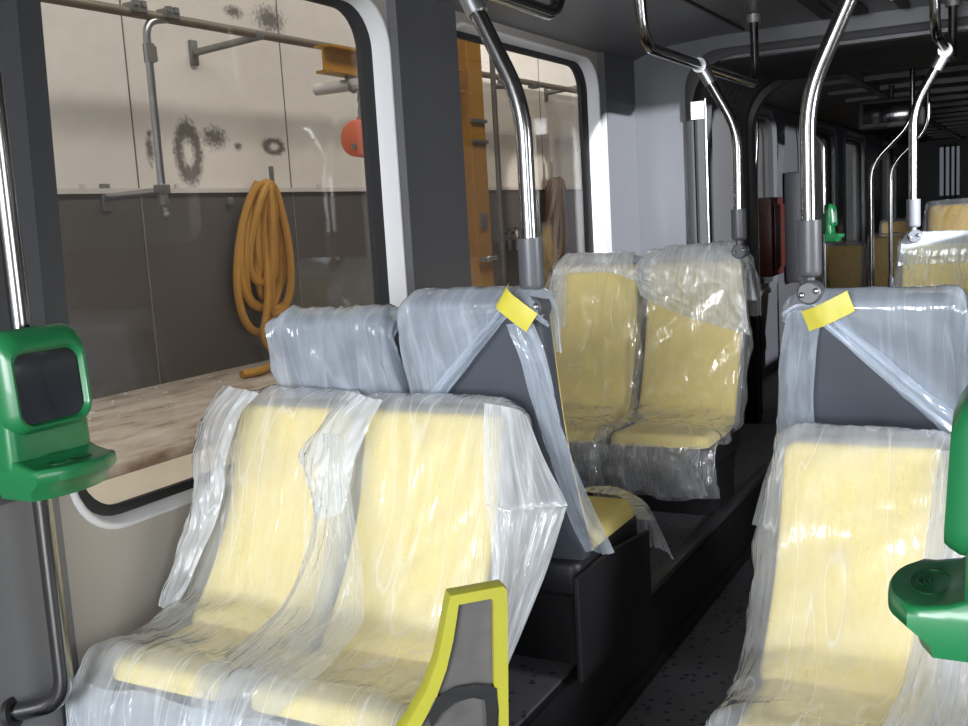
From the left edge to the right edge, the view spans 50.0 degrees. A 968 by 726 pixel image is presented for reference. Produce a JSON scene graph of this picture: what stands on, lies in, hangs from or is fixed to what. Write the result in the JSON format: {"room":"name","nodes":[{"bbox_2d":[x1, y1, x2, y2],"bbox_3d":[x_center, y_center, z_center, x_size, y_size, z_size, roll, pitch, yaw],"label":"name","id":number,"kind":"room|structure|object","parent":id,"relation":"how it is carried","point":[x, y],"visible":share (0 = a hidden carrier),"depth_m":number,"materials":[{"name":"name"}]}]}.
{"room":"vehicle interior","nodes":[
{"label":"vehicle interior","id":0,"kind":"room"},
{"bbox_2d":[59,0,640,725],"bbox_3d":[-1.098,-0.025,2.486,0.090,2.490,8.500,1,9,28],"label":"wall","id":1,"kind":"structure","parent":0,"point":[117,578],"depth_m":2.70,"materials":[{"name":"grey plastic"}]},
{"bbox_2d":[0,0,68,505],"bbox_3d":[-2.016,-0.104,0.658,0.032,1.420,4.280,1,9,28],"label":"trim","id":2,"kind":"structure","parent":1,"relation":"attached to","point":[22,49],"depth_m":2.42,"materials":[{"name":"grey"}]},
{"bbox_2d":[0,60,73,725],"bbox_3d":[-1.064,-0.137,2.241,0.170,1.965,0.072,-2,8,7],"label":"pole","id":3,"kind":"object","parent":1,"relation":"attached to","point":[13,713],"visible":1,"depth_m":2.29,"materials":[{"name":"silver metal"}]},
{"bbox_2d":[1,696,22,725],"bbox_3d":[-1.080,0.802,2.380,0.024,0.073,0.072,-2,8,7],"label":"wall socket","id":4,"kind":"object","parent":3,"relation":"attached to","point":[10,709],"depth_m":2.36,"materials":[{"name":"metal"}]},
{"bbox_2d":[0,323,116,501],"bbox_3d":[-0.923,0.099,2.212,0.198,0.355,0.218,1,9,28],"label":"reader","id":5,"kind":"object","parent":3,"relation":"attached to","point":[47,451],"visible":1,"depth_m":2.18,"materials":[{"name":"green plastic"}]},
{"bbox_2d":[0,442,116,501],"bbox_3d":[-0.899,0.222,2.220,0.160,0.107,0.208,1,9,28],"label":"tray","id":6,"kind":"object","parent":5,"relation":"on","point":[29,471],"depth_m":2.16,"materials":[{"name":"green"}]},
{"bbox_2d":[0,497,84,725],"bbox_3d":[-1.976,1.061,0.767,0.032,0.920,4.160,1,9,28],"label":"trim","id":7,"kind":"structure","parent":1,"relation":"attached to","point":[26,673],"depth_m":2.41,"materials":[{"name":"grey"}]},
{"bbox_2d":[70,0,412,528],"bbox_3d":[-0.716,-0.427,3.171,0.093,1.541,1.596,1,9,28],"label":"window","id":8,"kind":"structure","parent":1,"relation":"in","point":[367,24],"depth_m":3.77,"materials":[{"name":"grey"}]},
{"bbox_2d":[386,0,471,404],"bbox_3d":[-0.179,-0.602,4.058,0.032,1.590,0.510,1,9,28],"label":"wall pillar","id":9,"kind":"structure","parent":1,"relation":"attached to","point":[422,33],"depth_m":3.96,"materials":[{"name":"grey"}]},
{"bbox_2d":[113,422,797,725],"bbox_3d":[0.421,0.772,4.216,0.970,0.260,4.050,1,9,28],"label":"trim","id":10,"kind":"structure","parent":1,"relation":"attached to","point":[531,680],"depth_m":3.95,"materials":[{"name":"plastic"}]},
{"bbox_2d":[110,399,367,725],"bbox_3d":[-0.609,0.530,2.664,0.406,0.768,0.661,1,9,28],"label":"seat","id":11,"kind":"object","parent":10,"relation":"on","point":[277,553],"visible":0.69,"depth_m":2.70,"materials":[{"name":"yellow fabric"}]},
{"bbox_2d":[113,621,307,700],"bbox_3d":[-0.652,0.733,2.589,0.380,0.101,0.408,1,9,28],"label":"seat cushion","id":12,"kind":"object","parent":11,"relation":"on","point":[153,668],"depth_m":2.47,"materials":[{"name":"yellow fabric"}]},
{"bbox_2d":[65,384,379,725],"bbox_3d":[-0.639,0.475,2.646,0.533,0.746,0.809,1,9,28],"label":"plastic cover","id":13,"kind":"object","parent":11,"relation":"on","point":[151,634],"visible":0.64,"depth_m":2.60,"materials":[{"name":"plastic"}]},
{"bbox_2d":[66,680,279,725],"bbox_3d":[-0.583,0.873,2.265,0.957,0.224,0.080,1,9,28],"label":"flap","id":14,"kind":"object","parent":13,"relation":"hanging from","point":[130,712],"visible":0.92,"depth_m":2.40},
{"bbox_2d":[158,385,258,608],"bbox_3d":[-0.767,0.350,2.818,0.308,0.557,0.167,-10,10,-38],"label":"flap","id":15,"kind":"object","parent":13,"relation":"attached to","point":[222,415],"visible":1,"depth_m":2.78,"materials":[{"name":"plastic"}]},
{"bbox_2d":[281,314,418,415],"bbox_3d":[-0.230,0.316,3.192,0.386,1.000,0.693,1,9,28],"label":"seat","id":16,"kind":"object","parent":10,"relation":"on","point":[303,333],"visible":0.12,"depth_m":2.83,"materials":[{"name":"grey plastic"}]},
{"bbox_2d":[265,304,416,408],"bbox_3d":[-0.383,0.081,2.896,0.440,0.493,0.186,1,9,28],"label":"plastic cover","id":17,"kind":"object","parent":16,"relation":"on","point":[315,364],"visible":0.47,"depth_m":2.83,"materials":[{"name":"plastic"}]},
{"bbox_2d":[248,404,512,725],"bbox_3d":[-0.226,0.536,2.458,0.416,0.768,0.661,1,9,28],"label":"seat","id":18,"kind":"object","parent":10,"relation":"on","point":[416,587],"visible":0.68,"depth_m":2.53,"materials":[{"name":"yellow fabric"}]},
{"bbox_2d":[251,645,428,725],"bbox_3d":[-0.269,0.740,2.383,0.389,0.101,0.408,1,9,28],"label":"seat cushion","id":19,"kind":"object","parent":18,"relation":"on","point":[311,705],"depth_m":2.27,"materials":[{"name":"yellow fabric"}]},
{"bbox_2d":[205,392,532,725],"bbox_3d":[-0.247,0.486,2.433,0.549,0.736,0.804,1,9,28],"label":"plastic cover","id":20,"kind":"object","parent":18,"relation":"on","point":[418,433],"visible":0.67,"depth_m":2.44,"materials":[{"name":"plastic"}]},
{"bbox_2d":[191,433,362,725],"bbox_3d":[-0.428,0.497,2.410,0.324,0.582,0.486,1,9,28],"label":"flap","id":21,"kind":"object","parent":20,"relation":"on","point":[320,464],"visible":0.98,"depth_m":2.41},
{"bbox_2d":[299,391,382,518],"bbox_3d":[-0.368,0.223,2.636,0.193,0.296,0.165,-8,9,-32],"label":"flap","id":22,"kind":"object","parent":21,"relation":"on","point":[312,452],"visible":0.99,"depth_m":2.58,"materials":[{"name":"plastic"}]},
{"bbox_2d":[483,403,567,661],"bbox_3d":[0.036,0.416,2.427,0.287,0.622,0.183,-9,10,-35],"label":"flap","id":23,"kind":"object","parent":20,"relation":"attached to","point":[521,545],"visible":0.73,"depth_m":2.42,"materials":[{"name":"plastic"}]},
{"bbox_2d":[410,293,651,682],"bbox_3d":[0.157,0.298,2.980,0.409,1.050,0.693,1,9,28],"label":"seat","id":24,"kind":"object","parent":10,"relation":"on","point":[587,601],"visible":0.41,"depth_m":2.79,"materials":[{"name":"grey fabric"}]},
{"bbox_2d":[397,284,561,405],"bbox_3d":[-0.018,0.005,2.671,0.439,0.426,0.181,1,9,28],"label":"plastic cover","id":25,"kind":"object","parent":24,"relation":"on","point":[461,324],"depth_m":2.62,"materials":[{"name":"plastic"}]},
{"bbox_2d":[506,323,614,553],"bbox_3d":[0.211,0.207,2.634,0.291,0.644,0.097,-10,11,-41],"label":"strip","id":26,"kind":"object","parent":25,"relation":"hanging from","point":[519,342],"visible":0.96,"depth_m":2.55,"materials":[{"name":"plastic"}]},
{"bbox_2d":[459,0,551,320],"bbox_3d":[0.034,-0.531,2.539,0.221,0.856,0.097,1,9,28],"label":"pole","id":27,"kind":"object","parent":24,"relation":"attached to","point":[530,249],"visible":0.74,"depth_m":2.51,"materials":[{"name":"silver metal"}]},
{"bbox_2d":[459,0,487,19],"bbox_3d":[-0.034,-0.889,2.533,0.085,0.100,0.054,1,9,28],"label":"socket","id":28,"kind":"object","parent":27,"relation":"attached to","point":[473,9],"depth_m":2.51,"materials":[{"name":"metal"}]},
{"bbox_2d":[580,495,633,550],"bbox_3d":[0.212,0.498,3.108,0.365,0.101,0.458,1,9,28],"label":"seat cushion","id":29,"kind":"object","parent":24,"relation":"on","point":[614,516],"depth_m":3.09,"materials":[{"name":"yellow fabric"}]},
{"bbox_2d":[580,486,672,558],"bbox_3d":[0.443,0.508,3.238,0.244,0.251,0.239,1,9,28],"label":"flap","id":30,"kind":"object","parent":24,"relation":"on","point":[627,493],"visible":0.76,"depth_m":3.22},
{"bbox_2d":[555,262,642,498],"bbox_3d":[0.424,0.084,4.560,0.406,1.005,0.682,1,9,28],"label":"seat","id":31,"kind":"object","parent":10,"relation":"on","point":[596,361],"visible":0.55,"depth_m":4.63,"materials":[{"name":"yellow fabric"}]},
{"bbox_2d":[564,416,624,442],"bbox_3d":[0.382,0.296,4.489,0.380,0.101,0.438,1,9,28],"label":"seat cushion","id":32,"kind":"object","parent":31,"relation":"on","point":[578,431],"depth_m":4.31,"materials":[{"name":"yellow fabric"}]},
{"bbox_2d":[551,255,642,483],"bbox_3d":[0.406,-0.003,4.525,0.511,0.910,0.828,1,9,28],"label":"plastic cover","id":33,"kind":"object","parent":31,"relation":"on","point":[571,410],"visible":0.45,"depth_m":4.42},
{"bbox_2d":[544,269,566,327],"bbox_3d":[0.309,-0.299,4.774,0.100,0.266,0.195,-8,9,-28],"label":"flap","id":34,"kind":"object","parent":33,"relation":"attached to","point":[560,288],"visible":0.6,"depth_m":4.74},
{"bbox_2d":[550,250,646,295],"bbox_3d":[0.524,-0.398,4.732,0.430,0.220,0.171,1,9,28],"label":"flap","id":35,"kind":"object","parent":33,"relation":"on","point":[595,262],"visible":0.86,"depth_m":4.68,"materials":[{"name":"plastic"}]},
{"bbox_2d":[609,259,746,515],"bbox_3d":[0.820,0.091,4.347,0.436,1.005,0.682,1,9,28],"label":"seat","id":36,"kind":"object","parent":10,"relation":"on","point":[691,366],"visible":0.73,"depth_m":4.35,"materials":[{"name":"yellow fabric"}]},
{"bbox_2d":[611,420,730,448],"bbox_3d":[0.779,0.302,4.276,0.408,0.101,0.438,1,9,28],"label":"seat cushion","id":37,"kind":"object","parent":36,"relation":"on","point":[640,435],"depth_m":4.13,"materials":[{"name":"yellow fabric"}]},
{"bbox_2d":[588,249,761,496],"bbox_3d":[0.809,0.005,4.306,0.546,0.908,0.828,1,9,28],"label":"plastic cover","id":38,"kind":"object","parent":36,"relation":"on","point":[655,415],"visible":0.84,"depth_m":4.24,"materials":[{"name":"plastic"}]},
{"bbox_2d":[633,241,756,334],"bbox_3d":[0.925,-0.329,4.521,0.513,0.394,0.226,1,9,28],"label":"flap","id":39,"kind":"object","parent":38,"relation":"on","point":[705,265],"visible":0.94,"depth_m":4.43,"materials":[{"name":"plastic"}]},
{"bbox_2d":[693,57,749,258],"bbox_3d":[0.989,-0.850,4.332,0.213,0.831,0.090,-1,8,16],"label":"pole","id":40,"kind":"object","parent":36,"relation":"attached to","point":[740,250],"visible":0.98,"depth_m":4.29,"materials":[{"name":"silver metal"}]},
{"bbox_2d":[698,65,716,86],"bbox_3d":[0.918,-1.192,4.292,0.086,0.100,0.059,1,9,28],"label":"socket","id":41,"kind":"object","parent":40,"relation":"attached to","point":[705,74],"depth_m":4.27,"materials":[{"name":"metal"}]},
{"bbox_2d":[456,22,605,252],"bbox_3d":[0.231,-0.728,4.923,0.093,1.541,1.624,1,9,28],"label":"window","id":42,"kind":"structure","parent":1,"relation":"in","point":[582,67],"depth_m":5.52,"materials":[{"name":"grey"}]},
{"bbox_2d":[597,52,643,337],"bbox_3d":[0.770,-0.903,5.814,0.032,1.590,0.488,1,9,28],"label":"trim","id":43,"kind":"structure","parent":1,"relation":"attached to","point":[615,73],"depth_m":5.73,"materials":[{"name":"grey"}]},
{"bbox_2d":[651,465,772,595],"bbox_3d":[0.858,0.638,3.991,0.050,0.026,2.000,1,9,28],"label":"trim","id":44,"kind":"structure","parent":1,"relation":"attached to","point":[669,567],"depth_m":3.91,"materials":[{"name":"grey"}]},
{"bbox_2d":[616,521,778,725],"bbox_3d":[0.112,1.282,1.999,2.700,0.100,8.600,1,9,28],"label":"floor","id":45,"kind":"structure","parent":0,"point":[697,677],"depth_m":3.45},
{"bbox_2d":[395,579,508,725],"bbox_3d":[-0.082,0.835,1.920,0.315,0.828,0.098,-5,8,-15],"label":"panel","id":46,"kind":"object","parent":45,"relation":"on","point":[465,681],"visible":1,"depth_m":1.91,"materials":[{"name":"yellow plastic"}]},
{"bbox_2d":[736,435,947,725],"bbox_3d":[0.857,0.679,2.454,0.411,0.880,0.709,1,9,28],"label":"seat","id":47,"kind":"object","parent":45,"relation":"on","point":[843,494],"visible":0.66,"depth_m":2.55,"materials":[{"name":"yellow fabric"}]},
{"bbox_2d":[705,421,950,725],"bbox_3d":[0.822,0.573,2.428,0.543,0.741,0.857,1,9,28],"label":"plastic cover","id":48,"kind":"object","parent":47,"relation":"on","point":[731,698],"visible":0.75,"depth_m":2.49,"materials":[{"name":"plastic"}]},
{"bbox_2d":[883,450,967,725],"bbox_3d":[0.974,0.588,2.239,0.212,0.688,0.677,1,9,28],"label":"flap","id":49,"kind":"object","parent":48,"relation":"on","point":[952,703],"visible":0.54,"depth_m":2.20,"materials":[{"name":"plastic"}]},
{"bbox_2d":[736,678,931,725],"bbox_3d":[0.802,0.811,2.356,0.384,0.101,0.428,1,9,28],"label":"seat cushion","id":50,"kind":"object","parent":47,"relation":"on","point":[857,692],"depth_m":2.37,"materials":[{"name":"yellow fabric"}]},
{"bbox_3d":[2.078,0.735,4.003,0.990,0.200,2.900,1,9,28],"label":"trim","id":51,"kind":"structure","parent":45,"relation":"on","visible":0},
{"bbox_2d":[790,293,966,450],"bbox_3d":[1.190,0.292,3.036,0.436,1.045,0.702,1,9,28],"label":"seat","id":52,"kind":"object","parent":51,"relation":"on","point":[846,391],"visible":0.2,"depth_m":2.71,"materials":[{"name":"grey plastic"}]},
{"bbox_2d":[796,0,857,304],"bbox_3d":[0.893,-0.587,2.639,0.204,0.873,0.097,1,9,28],"label":"pole","id":53,"kind":"object","parent":52,"relation":"attached to","point":[809,238],"visible":0.99,"depth_m":2.68,"materials":[{"name":"silver metal"}]},
{"bbox_2d":[781,284,967,433],"bbox_3d":[1.025,0.034,2.719,0.463,0.471,0.187,1,9,28],"label":"plastic cover","id":54,"kind":"object","parent":52,"relation":"on","point":[869,295],"depth_m":2.66,"materials":[{"name":"plastic"}]},
{"bbox_2d":[776,311,815,494],"bbox_3d":[0.863,0.134,2.852,0.119,0.572,0.231,-1,8,14],"label":"strip","id":55,"kind":"object","parent":54,"relation":"hanging from","point":[796,366],"visible":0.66,"depth_m":2.78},
{"bbox_2d":[901,241,967,371],"bbox_3d":[2.074,0.003,4.665,0.431,1.065,0.682,1,9,28],"label":"cover","id":56,"kind":"object","parent":51,"relation":"on","point":[947,272],"visible":0.22,"depth_m":4.83,"materials":[{"name":"clear plastic"}]},
{"bbox_2d":[906,43,953,242],"bbox_3d":[2.035,-0.995,4.743,0.196,0.881,0.087,1,9,28],"label":"pole","id":57,"kind":"object","parent":56,"relation":"attached to","point":[913,204],"visible":0.96,"depth_m":4.75,"materials":[{"name":"silver metal"}]},
{"bbox_3d":[0.688,0.093,1.219,0.043,2.400,0.043,1,9,28],"label":"pole","id":58,"kind":"object","parent":45,"relation":"on","visible":0},
{"bbox_2d":[888,385,967,662],"bbox_3d":[0.591,0.180,1.269,0.180,0.323,0.198,1,9,28],"label":"reader","id":59,"kind":"object","parent":58,"relation":"attached to","point":[929,597],"visible":1,"depth_m":1.22,"materials":[{"name":"green plastic"}]},
{"bbox_2d":[888,556,967,662],"bbox_3d":[0.582,0.291,1.293,0.146,0.097,0.189,1,9,28],"label":"tray","id":60,"kind":"object","parent":59,"relation":"on","point":[929,597],"depth_m":1.24,"materials":[{"name":"green"}]},
{"bbox_2d":[433,0,967,60],"bbox_3d":[-0.034,-1.180,1.655,2.660,0.220,8.400,1,9,28],"label":"ceiling","id":61,"kind":"structure","parent":0,"point":[608,26],"depth_m":5.01,"materials":[{"name":"grey"}]},
{"bbox_2d":[486,0,564,19],"bbox_3d":[-0.318,-1.004,2.040,0.069,0.361,2.420,1,9,28],"label":"rail","id":62,"kind":"object","parent":61,"relation":"attached to","point":[535,8],"visible":1,"depth_m":2.87,"materials":[{"name":"silver metal"}]},
{"bbox_2d":[634,0,760,87],"bbox_3d":[0.931,-1.402,4.361,0.069,0.361,1.790,1,9,28],"label":"rail","id":63,"kind":"object","parent":61,"relation":"attached to","point":[645,38],"visible":0.98,"depth_m":4.18,"materials":[{"name":"silver metal"}]},
{"bbox_2d":[929,0,960,61],"bbox_3d":[2.020,-1.519,4.556,0.069,0.310,1.030,1,9,28],"label":"rail","id":64,"kind":"object","parent":61,"relation":"attached to","point":[937,36],"visible":0.85,"depth_m":4.52,"materials":[{"name":"silver metal"}]},
{"bbox_2d":[762,359,796,421],"bbox_3d":[5.730,-0.501,12.394,2.700,0.100,12.900,1,9,28],"label":"trim","id":65,"kind":"structure","parent":0,"point":[770,384],"depth_m":8.10,"materials":[{"name":"plastic"}]},
{"bbox_2d":[755,118,762,414],"bbox_3d":[1.910,-0.768,7.228,0.048,2.301,0.032,1,9,28],"label":"pole","id":66,"kind":"object","parent":65,"relation":"on","point":[757,123],"visible":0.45,"depth_m":7.20,"materials":[{"name":"silver metal"}]},
{"bbox_2d":[816,133,826,287],"bbox_3d":[3.169,-1.157,9.930,0.205,2.176,0.040,1,9,28],"label":"pole","id":67,"kind":"object","parent":65,"relation":"on","point":[820,140],"visible":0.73,"depth_m":9.82,"materials":[{"name":"silver metal"}]},
{"bbox_2d":[822,204,844,241],"bbox_3d":[3.307,-1.330,9.825,0.198,0.355,0.218,1,9,28],"label":"reader","id":68,"kind":"object","parent":67,"relation":"attached to","point":[829,217],"visible":1,"depth_m":9.76,"materials":[{"name":"green plastic"}]},
{"bbox_2d":[827,244,863,287],"bbox_3d":[3.701,-0.710,10.768,0.376,1.000,0.662,1,9,28],"label":"seat","id":69,"kind":"object","parent":65,"relation":"on","point":[844,262],"visible":0.34,"depth_m":10.88,"materials":[{"name":"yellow fabric"}]},
{"bbox_2d":[868,236,905,286],"bbox_3d":[4.145,-0.764,10.749,0.356,1.060,0.662,1,9,28],"label":"seat","id":70,"kind":"object","parent":65,"relation":"on","point":[881,272],"visible":0.15,"depth_m":10.86,"materials":[{"name":"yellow fabric"}]},
{"bbox_2d":[869,68,914,285],"bbox_3d":[2.964,-0.911,7.553,0.323,2.370,0.052,1,9,28],"label":"pole","id":71,"kind":"object","parent":65,"relation":"on","point":[903,130],"visible":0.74,"depth_m":7.54,"materials":[{"name":"silver metal"}]},
{"bbox_2d":[887,89,929,286],"bbox_3d":[3.443,-1.060,8.418,0.323,2.370,0.052,1,9,28],"label":"pole","id":72,"kind":"object","parent":65,"relation":"on","point":[927,98],"visible":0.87,"depth_m":8.43,"materials":[{"name":"silver metal"}]},
{"bbox_2d":[927,203,967,241],"bbox_3d":[3.453,-0.457,7.612,0.416,1.400,0.662,1,9,28],"label":"seat","id":73,"kind":"object","parent":65,"relation":"on","point":[942,217],"visible":0.17,"depth_m":7.74,"materials":[{"name":"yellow fabric"}]},
{"bbox_2d":[634,1,967,383],"bbox_3d":[2.031,-0.611,5.511,2.580,2.450,0.080,1,9,28],"label":"wall","id":74,"kind":"structure","parent":0,"point":[660,83],"depth_m":5.88,"materials":[{"name":"grey"}]},
{"bbox_2d":[519,457,782,725],"bbox_3d":[0.868,0.784,3.976,0.045,0.250,4.060,1,9,28],"label":"trim","id":75,"kind":"structure","parent":74,"relation":"attached to","point":[606,695],"depth_m":3.46,"materials":[{"name":"black plastic"}]},
{"bbox_2d":[682,0,910,30],"bbox_3d":[-0.076,-1.152,1.683,1.092,0.021,8.200,1,9,28],"label":"trim","id":76,"kind":"structure","parent":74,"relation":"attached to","point":[817,7],"depth_m":5.02,"materials":[{"name":"black metal"}]},
{"bbox_2d":[685,16,967,424],"bbox_3d":[2.324,-0.598,6.056,1.955,2.440,1.340,1,9,28],"label":"door frame","id":77,"kind":"structure","parent":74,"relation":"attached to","point":[776,71],"depth_m":6.13,"materials":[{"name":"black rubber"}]},
{"bbox_2d":[703,98,709,252],"bbox_3d":[1.218,-0.875,5.825,0.104,1.180,0.060,1,9,28],"label":"rod","id":78,"kind":"object","parent":77,"relation":"attached to","point":[704,99],"visible":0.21,"depth_m":5.76,"materials":[{"name":"silver metal"}]},
{"bbox_2d":[758,104,907,378],"bbox_3d":[4.496,-1.800,12.838,0.090,2.490,12.900,1,9,28],"label":"trim","id":79,"kind":"structure","parent":0,"point":[776,344],"depth_m":9.83,"materials":[{"name":"grey"}]},
{"bbox_2d":[759,107,778,295],"bbox_3d":[2.179,-1.318,8.517,0.105,1.580,1.640,1,9,28],"label":"window","id":80,"kind":"structure","parent":79,"relation":"attached to","point":[762,126],"depth_m":9.09,"materials":[{"name":"grey"}]},
{"bbox_2d":[758,197,785,276],"bbox_3d":[2.250,-1.012,8.324,0.251,0.620,0.420,1,9,28],"label":"box","id":81,"kind":"object","parent":79,"relation":"attached to","point":[771,209],"visible":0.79,"depth_m":8.14,"materials":[{"name":"red plastic"}]},
{"bbox_2d":[784,172,803,282],"bbox_3d":[2.918,-1.266,9.644,0.151,1.000,0.500,1,9,28],"label":"upper cabinet","id":82,"kind":"object","parent":79,"relation":"attached to","point":[791,179],"visible":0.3,"depth_m":9.43,"materials":[{"name":"grey"}]},
{"bbox_2d":[816,122,838,246],"bbox_3d":[3.658,-1.787,11.253,0.105,1.580,1.530,1,9,28],"label":"window","id":83,"kind":"structure","parent":79,"relation":"attached to","point":[825,137],"depth_m":11.78,"materials":[{"name":"grey"}]},
{"bbox_2d":[843,130,866,255],"bbox_3d":[4.645,-2.100,13.079,0.105,1.580,1.730,1,9,28],"label":"window","id":84,"kind":"structure","parent":79,"relation":"attached to","point":[847,132],"depth_m":13.68,"materials":[{"name":"grey"}]},
{"bbox_2d":[881,140,897,230],"bbox_3d":[6.185,-2.589,15.928,0.105,1.580,1.880,1,9,28],"label":"window","id":85,"kind":"structure","parent":79,"relation":"attached to","point":[887,159],"depth_m":16.10,"materials":[{"name":"grey"}]},
{"bbox_2d":[765,61,967,145],"bbox_3d":[5.586,-2.943,12.053,2.660,0.220,12.900,1,9,28],"label":"trim","id":86,"kind":"structure","parent":0,"point":[833,109],"depth_m":9.31,"materials":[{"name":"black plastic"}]},
{"bbox_2d":[858,85,924,130],"bbox_3d":[3.342,-2.104,8.518,0.500,0.340,0.150,1,9,28],"label":"display","id":87,"kind":"object","parent":86,"relation":"hanging from","point":[891,112],"visible":0.71,"depth_m":8.48,"materials":[{"name":"black plastic"}]},
{"bbox_2d":[917,137,967,241],"bbox_3d":[8.660,-2.709,17.777,2.540,2.440,0.080,1,9,28],"label":"trim","id":88,"kind":"structure","parent":0,"point":[928,151],"depth_m":18.07,"materials":[{"name":"black plastic"}]},
{"bbox_2d":[943,143,956,203],"bbox_3d":[8.040,-3.227,17.908,0.205,1.100,0.036,1,9,28],"label":"trim","id":89,"kind":"structure","parent":88,"relation":"attached to","point":[950,144],"depth_m":17.88,"materials":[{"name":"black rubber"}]},
{"label":"outside","id":90,"kind":"structure","parent":0,"visible":0},
{"bbox_2d":[40,0,576,93],"bbox_3d":[-0.121,-2.397,8.564,0.082,0.221,18.500,1,9,28],"label":"pipe rail","id":91,"kind":"object","parent":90,"point":[138,9],"visible":0.73,"depth_m":5.72,"materials":[{"name":"metal"}]},
{"bbox_2d":[142,19,169,218],"bbox_3d":[-1.725,-1.329,5.616,0.059,1.092,0.202,1,9,28],"label":"pipe","id":92,"kind":"object","parent":91,"relation":"attached to","point":[149,50],"visible":0.99,"depth_m":5.54,"materials":[{"name":"metal"}]},
{"bbox_2d":[341,90,363,157],"bbox_3d":[-0.669,-1.369,5.936,0.210,0.385,0.293,1,9,28],"label":"chain hoist","id":93,"kind":"object","parent":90,"point":[351,134],"visible":0.43,"depth_m":5.84,"materials":[{"name":"metal"}]},
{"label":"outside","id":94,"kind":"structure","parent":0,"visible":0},
{"bbox_2d":[140,190,548,383],"bbox_3d":[-0.296,-0.635,9.127,0.008,1.750,18.077,1,9,28],"label":"trim","id":95,"kind":"structure","parent":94,"point":[544,190],"depth_m":6.10,"materials":[{"name":"metal"}]},
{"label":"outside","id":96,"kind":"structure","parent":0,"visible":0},
{"bbox_2d":[87,247,826,480],"bbox_3d":[0.648,-0.157,9.394,1.440,0.640,21.000,1,9,28],"label":"floor","id":97,"kind":"structure","parent":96,"point":[145,433],"depth_m":5.07,"materials":[{"name":"wood"}]},
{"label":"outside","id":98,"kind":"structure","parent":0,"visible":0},
{"bbox_2d":[86,339,554,503],"bbox_3d":[1.618,-0.121,8.876,0.720,0.600,21.000,1,9,28],"label":"trim","id":99,"kind":"structure","parent":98,"point":[118,489],"depth_m":3.90,"materials":[{"name":"plastic"}]},
{"bbox_3d":[1.832,0.831,8.923,9.000,0.060,24.000,1,9,28],"label":"trim","id":100,"kind":"structure","parent":0,"visible":0},
{"bbox_2d":[457,39,497,286],"bbox_3d":[-0.101,-1.499,7.155,0.261,5.200,0.240,1,9,28],"label":"column","id":101,"kind":"structure","parent":100,"relation":"on","point":[469,53],"depth_m":7.14,"materials":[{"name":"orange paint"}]},
{"bbox_2d":[314,43,465,92],"bbox_3d":[-0.529,-1.784,6.354,0.110,0.149,1.510,1,9,28],"label":"beam","id":102,"kind":"structure","parent":101,"relation":"attached to","point":[337,60],"depth_m":5.80,"materials":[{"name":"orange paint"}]},
{"bbox_2d":[312,76,358,95],"bbox_3d":[-0.676,-1.578,5.843,0.670,0.105,0.100,1,9,28],"label":"tube","id":103,"kind":"object","parent":102,"relation":"hanging from","point":[350,84],"visible":0.53,"depth_m":5.90,"materials":[{"name":"silver metal"}]},
{"bbox_2d":[489,56,506,285],"bbox_3d":[0.188,-0.972,7.607,0.070,4.000,0.301,1,9,28],"label":"conduit pipe","id":104,"kind":"object","parent":100,"relation":"on","point":[499,85],"visible":0.5,"depth_m":7.42,"materials":[{"name":"metal"}]},
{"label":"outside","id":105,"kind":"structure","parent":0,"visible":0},
{"bbox_2d":[41,0,580,188],"bbox_3d":[-0.223,-3.282,9.329,0.120,3.400,21.000,1,9,28],"label":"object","id":106,"kind":"structure","parent":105,"point":[222,118],"depth_m":6.60,"materials":[{"name":"paint"}]},
{"bbox_2d":[188,30,264,65],"bbox_3d":[-1.558,-1.911,6.307,0.467,0.170,0.082,-2,8,10],"label":"support arm","id":107,"kind":"object","parent":106,"relation":"attached to","point":[195,52],"visible":0.94,"depth_m":6.29,"materials":[{"name":"metal"}]},
{"bbox_2d":[57,184,581,193],"bbox_3d":[-0.059,-1.611,9.527,0.033,0.051,21.000,1,9,28],"label":"trim","id":108,"kind":"structure","parent":106,"relation":"attached to","point":[82,189],"depth_m":6.48,"materials":[{"name":"grey"}]},
{"bbox_2d":[543,161,552,186],"bbox_3d":[0.670,-1.954,10.775,0.120,0.270,0.040,1,9,28],"label":"hook","id":109,"kind":"object","parent":106,"relation":"attached to","point":[551,162],"visible":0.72,"depth_m":10.74,"materials":[{"name":"metal"}]},
{"bbox_2d":[543,177,568,268],"bbox_3d":[0.751,-1.441,10.831,0.214,0.984,0.556,1,9,28],"label":"bundle","id":110,"kind":"object","parent":109,"relation":"hanging from","point":[555,222],"visible":0.97,"depth_m":10.69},
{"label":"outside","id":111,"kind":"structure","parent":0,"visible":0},
{"bbox_2d":[57,189,583,399],"bbox_3d":[-0.057,-0.479,9.720,0.130,2.270,21.000,1,9,28],"label":"wall","id":112,"kind":"structure","parent":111,"point":[199,329],"depth_m":6.34,"materials":[{"name":"paint"}]},
{"bbox_2d":[99,184,170,210],"bbox_3d":[-1.908,-0.919,5.683,0.435,0.150,0.074,0,9,23],"label":"support arm","id":113,"kind":"object","parent":112,"relation":"attached to","point":[106,199],"visible":0.99,"depth_m":5.67,"materials":[{"name":"metal"}]},
{"bbox_2d":[268,166,274,181],"bbox_3d":[-1.435,-1.185,6.883,0.120,0.230,0.040,1,9,28],"label":"hook","id":114,"kind":"object","parent":112,"relation":"attached to","point":[271,169],"visible":0.4,"depth_m":6.85,"materials":[{"name":"metal"}]},
{"bbox_2d":[233,179,294,378],"bbox_3d":[-1.453,-0.563,6.562,0.288,1.194,1.028,-2,8,7],"label":"hose","id":115,"kind":"object","parent":114,"relation":"hanging from","point":[263,255],"visible":0.98,"depth_m":6.71,"materials":[{"name":"rubber"}]},
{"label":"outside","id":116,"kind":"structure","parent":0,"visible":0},
{"bbox_2d":[119,0,543,187],"bbox_3d":[-0.452,-3.191,8.773,0.006,3.400,18.077,1,9,28],"label":"trim","id":117,"kind":"structure","parent":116,"point":[119,0],"depth_m":7.03,"materials":[{"name":"grey"}]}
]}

